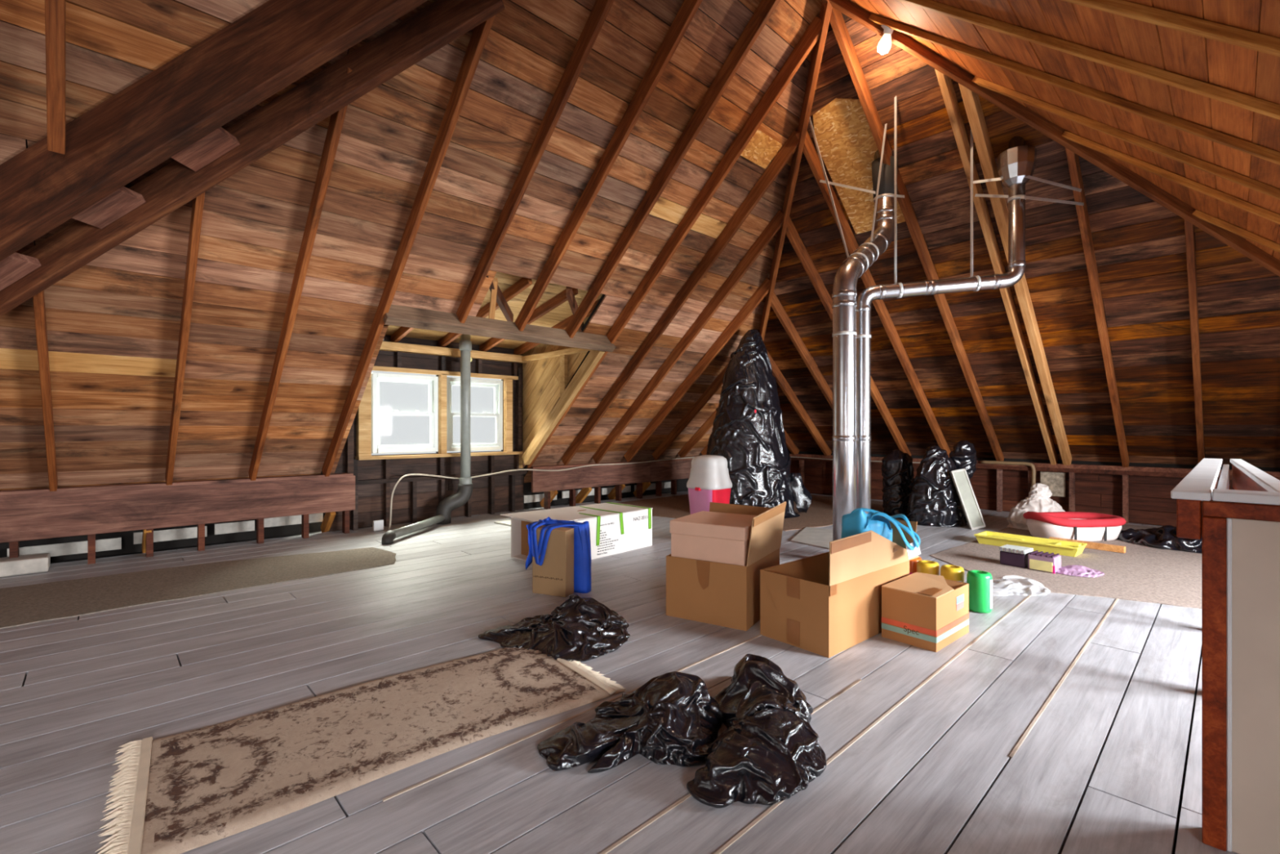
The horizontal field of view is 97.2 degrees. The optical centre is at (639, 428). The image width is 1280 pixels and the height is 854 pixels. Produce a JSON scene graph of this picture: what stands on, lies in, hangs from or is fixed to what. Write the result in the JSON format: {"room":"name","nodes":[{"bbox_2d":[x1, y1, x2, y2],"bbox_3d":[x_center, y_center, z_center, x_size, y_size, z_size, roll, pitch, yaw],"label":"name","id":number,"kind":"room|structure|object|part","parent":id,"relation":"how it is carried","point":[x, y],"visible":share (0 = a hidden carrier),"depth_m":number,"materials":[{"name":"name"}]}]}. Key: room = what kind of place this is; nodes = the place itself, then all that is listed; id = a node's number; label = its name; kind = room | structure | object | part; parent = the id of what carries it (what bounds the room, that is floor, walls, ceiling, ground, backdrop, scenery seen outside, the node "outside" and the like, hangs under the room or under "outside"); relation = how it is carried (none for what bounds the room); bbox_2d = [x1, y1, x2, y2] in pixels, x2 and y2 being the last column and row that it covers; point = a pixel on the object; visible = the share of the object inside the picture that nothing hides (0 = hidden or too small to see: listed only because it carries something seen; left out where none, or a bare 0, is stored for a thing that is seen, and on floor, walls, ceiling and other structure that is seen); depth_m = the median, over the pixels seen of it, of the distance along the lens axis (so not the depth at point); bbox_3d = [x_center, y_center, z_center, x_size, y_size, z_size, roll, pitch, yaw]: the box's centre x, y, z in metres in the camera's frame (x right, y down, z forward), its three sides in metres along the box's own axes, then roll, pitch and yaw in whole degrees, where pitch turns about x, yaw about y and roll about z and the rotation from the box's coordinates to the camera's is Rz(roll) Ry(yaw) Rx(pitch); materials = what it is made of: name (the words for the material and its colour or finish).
{"room":"attic","nodes":[
{"label":"attic","id":0,"kind":"room"},
{"bbox_2d":[0,334,693,577],"bbox_3d":[-2.150,-0.050,7.045,11.200,2.500,0.690,0,0,-44],"label":"wall","id":1,"kind":"structure","parent":0,"point":[39,527],"depth_m":6.03,"materials":[{"name":"brown wood"}]},
{"bbox_3d":[-4.803,1.010,4.734,0.670,0.100,0.020,0,0,-44],"label":"soffit panel","id":2,"kind":"part","parent":1,"relation":"part of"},
{"bbox_3d":[-4.314,0.980,5.199,0.520,0.100,0.020,0,0,-44],"label":"soffit panel","id":3,"kind":"part","parent":1,"relation":"part of","materials":[{"name":"white"}]},
{"bbox_3d":[-3.966,0.970,5.530,0.320,0.100,0.020,0,0,-44],"label":"soffit panel","id":4,"kind":"part","parent":1,"relation":"part of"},
{"bbox_3d":[-3.583,0.950,5.895,0.660,0.100,0.020,0,0,-44],"label":"soffit panel","id":5,"kind":"part","parent":1,"relation":"part of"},
{"bbox_2d":[371,372,438,453],"bbox_3d":[-2.714,-0.170,6.542,0.750,0.900,0.100,0,0,-44],"label":"window","id":6,"kind":"structure","parent":1,"relation":"in","point":[433,381],"depth_m":6.50,"materials":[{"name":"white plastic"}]},
{"bbox_3d":[-2.733,-0.551,6.563,0.650,0.038,0.030,0,0,-44],"label":"sash rail","id":7,"kind":"part","parent":6,"relation":"part of","materials":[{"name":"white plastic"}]},
{"bbox_3d":[-2.709,0.211,6.537,0.650,0.038,0.030,0,0,-44],"label":"sash","id":8,"kind":"part","parent":6,"relation":"part of","materials":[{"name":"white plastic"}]},
{"bbox_3d":[-2.709,-0.171,6.537,0.650,0.038,0.030,0,0,-44],"label":"sash rail","id":9,"kind":"part","parent":6,"relation":"part of","materials":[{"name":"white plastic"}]},
{"bbox_3d":[-2.714,0.255,6.542,0.650,0.050,0.100,0,0,-44],"label":"frame sill","id":10,"kind":"part","parent":6,"relation":"part of","materials":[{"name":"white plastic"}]},
{"bbox_3d":[-2.304,0.325,6.843,2.100,0.035,0.120,0,0,-44],"label":"window sill","id":11,"kind":"part","parent":1,"relation":"part of","materials":[{"name":"beige wood"}]},
{"bbox_3d":[-2.343,0.590,6.841,2.200,0.045,0.090,0,0,-44],"label":"sole plate","id":12,"kind":"part","parent":1,"relation":"part of","materials":[{"name":"brown wood"}]},
{"bbox_3d":[-2.271,-0.920,6.881,2.300,0.090,0.110,0,0,-44],"label":"plate","id":13,"kind":"part","parent":1,"relation":"part of","materials":[{"name":"beige wood"}]},
{"bbox_2d":[446,377,502,451],"bbox_3d":[-2.091,-0.170,7.135,0.770,0.900,0.100,0,0,-44],"label":"window","id":14,"kind":"structure","parent":1,"relation":"in","point":[497,385],"depth_m":7.18,"materials":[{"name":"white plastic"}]},
{"bbox_3d":[-2.111,-0.551,7.156,0.670,0.038,0.030,0,0,-44],"label":"sash rail","id":15,"kind":"part","parent":14,"relation":"part of","materials":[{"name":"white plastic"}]},
{"bbox_3d":[-2.086,0.211,7.130,0.670,0.038,0.030,0,0,-44],"label":"sash","id":16,"kind":"part","parent":14,"relation":"part of","materials":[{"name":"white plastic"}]},
{"bbox_3d":[-2.086,-0.171,7.130,0.670,0.038,0.030,0,0,-44],"label":"sash rail","id":17,"kind":"part","parent":14,"relation":"part of","materials":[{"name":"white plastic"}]},
{"bbox_3d":[-2.091,0.255,7.135,0.670,0.050,0.100,0,0,-44],"label":"frame sill","id":18,"kind":"part","parent":14,"relation":"part of","materials":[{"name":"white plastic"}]},
{"bbox_3d":[-1.406,0.980,7.967,0.550,0.100,0.020,0,0,-44],"label":"soffit panel","id":19,"kind":"part","parent":1,"relation":"part of","materials":[{"name":"white"}]},
{"bbox_2d":[388,456,695,529],"bbox_3d":[-0.553,0.796,8.225,6.059,0.615,0.096,0,0,-44],"label":"cable","id":20,"kind":"object","parent":1,"relation":"attached to","point":[406,475],"visible":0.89,"depth_m":7.15,"materials":[{"name":"white plastic"}]},
{"bbox_3d":[-0.899,0.970,8.450,0.650,0.100,0.020,0,0,-44],"label":"soffit panel","id":21,"kind":"part","parent":1,"relation":"part of","materials":[{"name":"white"}]},
{"bbox_3d":[-0.374,0.980,8.950,0.600,0.100,0.020,0,0,-44],"label":"soffit panel","id":22,"kind":"part","parent":1,"relation":"part of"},
{"bbox_3d":[0.242,0.980,9.536,0.900,0.100,0.020,0,0,-44],"label":"soffit panel","id":23,"kind":"part","parent":1,"relation":"part of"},
{"bbox_2d":[0,0,832,491],"bbox_3d":[-0.604,-1.316,5.680,11.558,4.307,4.998,0,0,-44],"label":"ceiling","id":24,"kind":"structure","parent":0,"point":[217,217],"depth_m":4.08,"materials":[{"name":"brown wood"}]},
{"bbox_2d":[808,117,869,271],"bbox_3d":[1.703,-2.068,4.874,0.123,1.540,0.548,0,0,-44],"label":"strap hanger","id":25,"kind":"object","parent":24,"relation":"hanging from","point":[810,121],"visible":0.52,"depth_m":4.89,"materials":[{"name":"metal"}]},
{"bbox_2d":[0,489,1238,853],"bbox_3d":[0.770,1.159,3.977,11.200,0.123,9.300,0,0,-44],"label":"floor","id":26,"kind":"structure","parent":0,"point":[1059,723],"depth_m":2.20,"materials":[{"name":"grey wood"}]},
{"bbox_2d":[0,546,395,628],"bbox_3d":[-3.765,1.097,3.700,4.072,0.006,1.250,0,0,-44],"label":"carpet runner","id":27,"kind":"object","parent":26,"relation":"on","point":[23,605],"visible":1,"depth_m":3.96,"materials":[{"name":"beige carpet"}]},
{"bbox_2d":[94,647,626,853],"bbox_3d":[-0.921,1.091,2.156,1.644,0.015,0.770,0,0,-39],"label":"runner rug","id":28,"kind":"object","parent":26,"relation":"on","point":[181,793],"visible":0.91,"depth_m":1.94,"materials":[{"name":"beige fabric"}]},
{"bbox_2d":[373,520,383,531],"bbox_3d":[-2.812,1.040,6.058,0.100,0.110,0.057,0,0,-44],"label":"junction box","id":29,"kind":"object","parent":26,"relation":"on","point":[378,525],"visible":1,"depth_m":6.03,"materials":[{"name":"white paint"}]},
{"bbox_2d":[381,333,472,544],"bbox_3d":[-2.327,-0.046,6.085,0.328,2.309,1.492,0,0,16],"label":"pipe","id":30,"kind":"object","parent":26,"relation":"on","point":[444,509],"visible":0.98,"depth_m":6.64,"materials":[{"name":"grey metal"}]},
{"bbox_3d":[-2.333,1.030,5.984,0.101,0.094,1.112,0,0,7],"label":"drain arm","id":31,"kind":"part","parent":30,"relation":"part of"},
{"bbox_2d":[493,520,511,526],"bbox_3d":[-1.186,1.090,6.561,0.770,0.020,0.640,0,0,-44],"label":"sheet","id":32,"kind":"object","parent":26,"relation":"on","point":[506,522],"visible":0.21,"depth_m":6.47,"materials":[{"name":"white paper"}]},
{"bbox_2d":[532,524,573,597],"bbox_3d":[-0.580,0.882,3.770,0.260,0.436,0.109,0,0,24],"label":"kraft box","id":33,"kind":"object","parent":26,"relation":"on","point":[555,576],"visible":0.96,"depth_m":3.71,"materials":[{"name":"cardboard"}]},
{"bbox_2d":[478,594,630,662],"bbox_3d":[-0.368,1.020,3.004,0.767,0.153,0.696,0,0,-44],"label":"garbage bag","id":34,"kind":"object","parent":26,"relation":"on","point":[580,629],"visible":1,"depth_m":2.91,"materials":[{"name":"black plastic"}]},
{"bbox_2d":[525,516,591,593],"bbox_3d":[-0.546,0.864,3.814,0.404,0.472,0.294,0,0,24],"label":"tote bag","id":35,"kind":"object","parent":26,"relation":"on","point":[582,544],"visible":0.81,"depth_m":3.77,"materials":[{"name":"blue fabric"}]},
{"bbox_3d":[-0.624,0.746,3.798,0.193,0.226,0.158,0,0,24],"label":"handle","id":36,"kind":"part","parent":35,"relation":"part of","materials":[{"name":"blue fabric"}]},
{"bbox_3d":[-0.563,0.769,3.759,0.308,0.275,0.122,0,0,9],"label":"handle","id":37,"kind":"part","parent":35,"relation":"part of","materials":[{"name":"blue fabric"}]},
{"bbox_2d":[500,502,653,560],"bbox_3d":[-0.521,0.912,5.024,0.591,0.376,1.295,0,0,43],"label":"box","id":38,"kind":"object","parent":26,"relation":"on","point":[615,528],"visible":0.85,"depth_m":4.92,"materials":[{"name":"cardboard"}]},
{"bbox_3d":[-0.823,0.928,4.694,0.546,0.319,0.004,0,0,43],"label":"panel","id":39,"kind":"part","parent":38,"relation":"part of","materials":[{"name":"cardboard"}]},
{"bbox_3d":[-0.523,0.739,5.026,0.585,0.030,1.295,0,0,43],"label":"lid","id":40,"kind":"part","parent":38,"relation":"part of","materials":[{"name":"white cardboard"}]},
{"bbox_2d":[537,671,724,773],"bbox_3d":[0.020,1.015,2.014,0.728,0.164,0.523,0,0,-44],"label":"garbage bag","id":41,"kind":"object","parent":26,"relation":"on","point":[673,718],"visible":0.96,"depth_m":1.93,"materials":[{"name":"black plastic"}]},
{"bbox_2d":[686,454,732,514],"bbox_3d":[0.654,0.679,5.394,0.393,0.842,0.393,0,0,42],"label":"bin","id":42,"kind":"object","parent":26,"relation":"on","point":[708,481],"visible":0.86,"depth_m":5.26,"materials":[{"name":"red plastic"}]},
{"bbox_3d":[0.663,0.411,5.395,0.380,0.307,0.380,0,0,42],"label":"lid","id":43,"kind":"part","parent":42,"relation":"part of","materials":[{"name":"white plastic"}]},
{"bbox_2d":[666,501,786,631],"bbox_3d":[0.539,0.780,3.437,0.539,0.640,0.606,0,0,31],"label":"cardboard box","id":44,"kind":"object","parent":26,"relation":"on","point":[713,593],"visible":0.84,"depth_m":3.20,"materials":[{"name":"brown cardboard"}]},
{"bbox_2d":[670,511,757,565],"bbox_3d":[0.491,0.815,3.397,0.467,0.546,0.452,0,0,31],"label":"storage box","id":45,"kind":"object","parent":44,"relation":"in","point":[704,535],"visible":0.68,"depth_m":3.22,"materials":[{"name":"beige cardboard"}]},
{"bbox_3d":[0.491,0.580,3.397,0.467,0.075,0.452,0,0,31],"label":"lid","id":46,"kind":"part","parent":45,"relation":"part of","materials":[{"name":"beige cardboard"}]},
{"bbox_2d":[618,494,885,530],"bbox_3d":[1.677,1.097,7.707,3.868,0.006,3.658,0,0,-44],"label":"carpet","id":47,"kind":"object","parent":26,"relation":"on","point":[820,512],"visible":0.22,"depth_m":7.57,"materials":[{"name":"carpet"}]},
{"bbox_2d":[706,328,812,518],"bbox_3d":[1.390,-0.087,7.226,1.163,2.360,1.197,0,0,-44],"label":"wrapped bundle","id":48,"kind":"object","parent":47,"relation":"on","point":[748,430],"visible":0.85,"depth_m":6.97,"materials":[{"name":"black plastic"}]},
{"bbox_2d":[881,449,914,518],"bbox_3d":[3.194,0.679,6.991,0.366,0.828,0.368,0,0,-44],"label":"wrapped bundle","id":49,"kind":"object","parent":47,"relation":"on","point":[897,468],"visible":0.86,"depth_m":6.88,"materials":[{"name":"black plastic"}]},
{"bbox_2d":[686,653,826,808],"bbox_3d":[0.446,1.002,2.023,0.413,0.190,0.898,0,0,16],"label":"garbage bag","id":50,"kind":"object","parent":26,"relation":"on","point":[769,751],"visible":0.99,"depth_m":1.82,"materials":[{"name":"black plastic"}]},
{"bbox_2d":[791,527,832,549],"bbox_3d":[1.796,1.093,5.646,0.592,0.014,0.972,0,0,35],"label":"sheet","id":51,"kind":"object","parent":26,"relation":"on","point":[812,536],"visible":0.51,"depth_m":5.61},
{"bbox_2d":[760,520,919,657],"bbox_3d":[1.126,0.815,3.129,0.896,0.569,0.458,0,0,-41],"label":"cardboard box","id":52,"kind":"object","parent":26,"relation":"on","point":[827,604],"visible":0.96,"depth_m":2.89,"materials":[{"name":"brown cardboard"}]},
{"bbox_2d":[840,507,920,559],"bbox_3d":[1.323,0.764,3.141,0.346,0.653,0.327,0,0,-32],"label":"tote bag","id":53,"kind":"object","parent":52,"relation":"in","point":[857,522],"visible":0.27,"depth_m":3.11,"materials":[{"name":"blue fabric"}]},
{"bbox_3d":[1.356,0.551,3.196,0.409,0.201,0.174,0,0,20],"label":"handle","id":54,"kind":"part","parent":53,"relation":"part of","materials":[{"name":"blue fabric"}]},
{"bbox_3d":[1.369,0.558,3.079,0.253,0.201,0.173,0,0,-32],"label":"handle","id":55,"kind":"part","parent":53,"relation":"part of","materials":[{"name":"blue plastic"}]},
{"bbox_2d":[831,148,897,541],"bbox_3d":[1.941,-0.760,4.858,0.982,3.720,0.213,0,0,-44],"label":"flue pipe","id":56,"kind":"object","parent":26,"relation":"on","point":[844,437],"visible":0.88,"depth_m":4.52,"materials":[{"name":"metal"}]},
{"bbox_2d":[832,331,871,337],"bbox_3d":[1.740,-0.760,4.638,0.384,0.024,0.186,0,0,-35],"label":"band","id":57,"kind":"object","parent":56,"relation":"attached to","point":[838,332],"visible":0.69,"depth_m":4.53,"materials":[{"name":"metal"}]},
{"bbox_2d":[909,556,921,574],"bbox_3d":[1.834,0.982,3.817,0.133,0.236,0.132,0,0,-44],"label":"roll","id":58,"kind":"object","parent":26,"relation":"on","point":[913,562],"visible":0.22,"depth_m":3.75,"materials":[{"name":"plastic"}]},
{"bbox_2d":[881,572,968,652],"bbox_3d":[1.525,0.961,3.012,0.423,0.278,0.277,0,0,-41],"label":"cardboard box","id":59,"kind":"object","parent":26,"relation":"on","point":[928,611],"visible":1,"depth_m":2.90,"materials":[{"name":"brown cardboard"}]},
{"bbox_2d":[916,560,939,575],"bbox_3d":[1.869,0.982,3.664,0.133,0.236,0.132,0,0,-44],"label":"roll","id":60,"kind":"object","parent":26,"relation":"on","point":[926,566],"visible":0.48,"depth_m":3.62,"materials":[{"name":"yellow plastic"}]},
{"bbox_2d":[906,445,967,527],"bbox_3d":[3.441,0.650,6.543,0.601,0.900,0.611,0,0,-44],"label":"garbage bag","id":61,"kind":"object","parent":26,"relation":"on","point":[934,500],"visible":0.91,"depth_m":6.37,"materials":[{"name":"black plastic"}]},
{"bbox_2d":[856,136,1036,514],"bbox_3d":[2.492,-0.650,4.659,1.386,3.500,0.264,0,0,10],"label":"flue pipe","id":62,"kind":"object","parent":26,"relation":"on","point":[1018,162],"visible":0.96,"depth_m":4.59,"materials":[{"name":"metal"}]},
{"bbox_2d":[940,564,964,582],"bbox_3d":[1.958,0.982,3.541,0.133,0.236,0.132,0,0,-44],"label":"roll","id":63,"kind":"object","parent":26,"relation":"on","point":[953,572],"visible":0.5,"depth_m":3.49,"materials":[{"name":"yellow plastic"}]},
{"bbox_2d":[949,440,977,484],"bbox_3d":[3.808,0.620,6.656,0.304,0.960,0.267,0,0,-44],"label":"garbage bag","id":64,"kind":"object","parent":26,"relation":"on","point":[963,455],"visible":0.42,"depth_m":6.57,"materials":[{"name":"black plastic"}]},
{"bbox_2d":[950,468,986,529],"bbox_3d":[3.621,0.781,6.240,0.180,0.658,0.311,0,0,-39],"label":"leaning board","id":65,"kind":"object","parent":26,"relation":"on","point":[960,477],"visible":1,"depth_m":6.23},
{"bbox_2d":[966,569,992,613],"bbox_3d":[2.047,0.982,3.405,0.132,0.236,0.133,0,0,-44],"label":"roll","id":66,"kind":"object","parent":26,"relation":"on","point":[980,582],"visible":0.98,"depth_m":3.35,"materials":[{"name":"green plastic"}]},
{"bbox_2d":[930,524,1201,608],"bbox_3d":[4.627,1.097,4.539,3.962,0.006,3.403,0,0,-44],"label":"carpet","id":67,"kind":"object","parent":26,"relation":"on","point":[1143,573],"visible":0.49,"depth_m":4.30,"materials":[{"name":"beige carpet"}]},
{"bbox_2d":[998,544,1033,568],"bbox_3d":[3.010,1.024,4.522,0.174,0.140,0.190,0,0,-38],"label":"packet","id":68,"kind":"object","parent":67,"relation":"on","point":[1010,555],"visible":0.88,"depth_m":4.47,"materials":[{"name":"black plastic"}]},
{"bbox_2d":[1000,551,1029,568],"bbox_3d":[3.011,1.039,4.524,0.160,0.110,0.180,0,0,-38],"label":"box","id":69,"kind":"object","parent":68,"relation":"in","point":[1015,558],"depth_m":4.46,"materials":[{"name":"purple cardboard"}]},
{"bbox_3d":[3.011,0.969,4.524,0.170,0.030,0.190,0,0,-38],"label":"lid","id":70,"kind":"part","parent":68,"relation":"part of","materials":[{"name":"white plastic"}]},
{"bbox_2d":[973,530,1087,556],"bbox_3d":[3.543,1.044,5.154,0.292,0.100,0.800,0,0,-40],"label":"tray","id":71,"kind":"object","parent":67,"relation":"on","point":[1065,548],"visible":1,"depth_m":5.10,"materials":[{"name":"yellow plastic"}]},
{"bbox_2d":[1006,483,1065,529],"bbox_3d":[4.378,0.848,6.205,0.590,0.490,0.483,0,0,-21],"label":"plastic bag","id":72,"kind":"object","parent":67,"relation":"on","point":[1038,500],"visible":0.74,"depth_m":6.13,"materials":[{"name":"white plastic"}]},
{"bbox_2d":[1027,550,1061,573],"bbox_3d":[3.123,1.030,4.360,0.154,0.128,0.180,0,0,-38],"label":"packet","id":73,"kind":"object","parent":67,"relation":"on","point":[1041,561],"visible":0.98,"depth_m":4.31,"materials":[{"name":"purple plastic"}]},
{"bbox_3d":[3.115,1.064,4.253,0.008,0.060,0.020,0,0,-38],"label":"trim","id":74,"kind":"part","parent":73,"relation":"part of","materials":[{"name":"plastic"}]},
{"bbox_2d":[1022,511,1125,542],"bbox_3d":[4.326,0.963,5.637,0.900,0.263,0.560,0,0,-8],"label":"tub","id":75,"kind":"object","parent":67,"relation":"on","point":[1078,526],"visible":0.94,"depth_m":5.43,"materials":[{"name":"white plastic"}]},
{"bbox_2d":[1056,564,1104,577],"bbox_3d":[3.312,1.063,4.263,0.286,0.053,0.291,0,0,-44],"label":"scrap","id":76,"kind":"object","parent":67,"relation":"on","point":[1071,570],"visible":0.93,"depth_m":4.21,"materials":[{"name":"purple plastic"}]},
{"bbox_2d":[1048,536,1125,553],"bbox_3d":[4.081,1.065,5.169,0.050,0.055,0.560,0,0,-37],"label":"wood offcut","id":77,"kind":"object","parent":67,"relation":"on","point":[1118,548],"visible":0.72,"depth_m":5.07,"materials":[{"name":"orange wood"}]},
{"bbox_2d":[1116,524,1201,553],"bbox_3d":[5.150,1.002,5.360,0.985,0.175,1.096,0,0,-44],"label":"garbage bag","id":78,"kind":"object","parent":67,"relation":"on","point":[1165,537],"visible":0.57,"depth_m":5.25,"materials":[{"name":"black plastic"}]},
{"bbox_2d":[1170,457,1279,853],"bbox_3d":[2.705,0.632,1.895,2.391,0.936,1.215,0,0,-44],"label":"guard","id":79,"kind":"object","parent":26,"relation":"on","point":[1238,529],"visible":1,"depth_m":1.46,"materials":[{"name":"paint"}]},
{"bbox_3d":[2.303,0.243,2.306,2.285,0.107,0.047,0,0,-44],"label":"rail","id":80,"kind":"part","parent":79,"relation":"part of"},
{"bbox_3d":[1.537,0.667,1.511,0.090,0.866,0.045,0,0,-44],"label":"post","id":81,"kind":"part","parent":79,"relation":"part of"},
{"bbox_3d":[1.906,0.212,1.093,0.052,0.040,1.156,0,0,-44],"label":"rail","id":82,"kind":"part","parent":79,"relation":"part of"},
{"bbox_3d":[2.447,0.255,2.245,0.035,0.130,2.242,0,0,44],"label":"rail","id":83,"kind":"part","parent":79,"relation":"part of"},
{"bbox_3d":[1.923,0.666,1.080,0.025,0.868,1.112,0,0,-44],"label":"panel","id":84,"kind":"part","parent":79,"relation":"part of","materials":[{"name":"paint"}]},
{"bbox_2d":[320,0,1279,477],"bbox_3d":[1.044,-1.244,3.893,11.480,4.298,9.799,0,0,-44],"label":"ceiling","id":85,"kind":"structure","parent":0,"point":[1178,101],"depth_m":3.33,"materials":[{"name":"brown wood"}]},
{"bbox_3d":[-1.014,-0.920,6.953,0.080,0.060,1.630,0,0,-44],"label":"plate","id":86,"kind":"part","parent":85,"relation":"part of","materials":[{"name":"beige wood"}]},
{"bbox_2d":[876,24,893,54],"bbox_3d":[1.838,-2.917,4.197,0.120,0.207,0.190,0,0,-6],"label":"lamp","id":87,"kind":"object","parent":85,"relation":"attached to","point":[884,45],"visible":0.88,"depth_m":4.20,"materials":[{"name":"white glass"}]},
{"bbox_3d":[1.835,-2.879,4.230,0.100,0.135,0.100,0,37,-6],"label":"bulb","id":88,"kind":"part","parent":87,"relation":"part of","materials":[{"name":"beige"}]},
{"bbox_2d":[763,0,1279,467],"bbox_3d":[3.229,-1.460,5.945,5.018,4.022,9.141,0,0,-44],"label":"ceiling","id":89,"kind":"structure","parent":0,"point":[1129,331],"depth_m":5.50,"materials":[{"name":"brown wood"}]},
{"bbox_2d":[819,179,904,202],"bbox_3d":[2.033,-2.229,5.216,0.742,0.322,0.186,0,0,27],"label":"strap hanger","id":90,"kind":"object","parent":89,"relation":"hanging from","point":[820,180],"visible":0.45,"depth_m":5.17,"materials":[{"name":"metal"}]},
{"bbox_2d":[858,123,887,261],"bbox_3d":[1.988,-2.016,4.869,0.139,1.181,0.232,0,0,-44],"label":"strap hanger","id":91,"kind":"object","parent":89,"relation":"hanging from","point":[885,127],"visible":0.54,"depth_m":4.84,"materials":[{"name":"metal"}]},
{"bbox_2d":[894,95,903,297],"bbox_3d":[2.136,-1.916,4.667,0.045,1.679,0.125,0,0,5],"label":"strap hanger","id":92,"kind":"object","parent":89,"relation":"hanging from","point":[900,284],"visible":0.72,"depth_m":4.68,"materials":[{"name":"metal"}]},
{"bbox_2d":[970,129,981,291],"bbox_3d":[2.729,-1.783,4.598,0.045,1.333,0.125,0,0,5],"label":"strap hanger","id":93,"kind":"object","parent":89,"relation":"hanging from","point":[978,277],"visible":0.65,"depth_m":4.62,"materials":[{"name":"metal"}]},
{"bbox_2d":[973,175,1081,191],"bbox_3d":[3.116,-1.988,4.551,0.758,0.229,0.208,0,0,26],"label":"strap hanger","id":94,"kind":"object","parent":89,"relation":"hanging from","point":[1028,176],"visible":0.58,"depth_m":4.47,"materials":[{"name":"metal"}]},
{"bbox_2d":[974,193,1084,205],"bbox_3d":[3.166,-1.908,4.578,0.758,0.229,0.304,0,0,26],"label":"strap hanger","id":95,"kind":"object","parent":89,"relation":"hanging from","point":[1020,196],"visible":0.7,"depth_m":4.52,"materials":[{"name":"metal"}]},
{"bbox_2d":[788,451,1279,527],"bbox_3d":[4.810,0.750,7.478,0.180,1.100,8.800,0,0,-44],"label":"wall","id":96,"kind":"structure","parent":0,"point":[1140,493],"depth_m":6.91,"materials":[{"name":"brown wood"}]},
{"bbox_2d":[790,456,919,462],"bbox_3d":[3.350,0.498,8.850,0.022,0.031,3.000,0,0,-44],"label":"cable","id":97,"kind":"object","parent":96,"relation":"attached to","point":[790,456],"visible":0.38,"depth_m":9.24,"materials":[{"name":"plastic"}]},
{"bbox_2d":[980,460,1035,486],"bbox_3d":[4.783,0.705,7.347,0.044,0.552,0.613,0,0,-44],"label":"conduit","id":98,"kind":"object","parent":96,"relation":"attached to","point":[1015,463],"visible":0.82,"depth_m":7.24,"materials":[{"name":"brown metal"}]},
{"bbox_3d":[4.781,0.465,7.451,0.100,0.050,8.600,0,0,-44],"label":"plate","id":99,"kind":"part","parent":96,"relation":"part of","materials":[{"name":"brown wood"}]}
]}

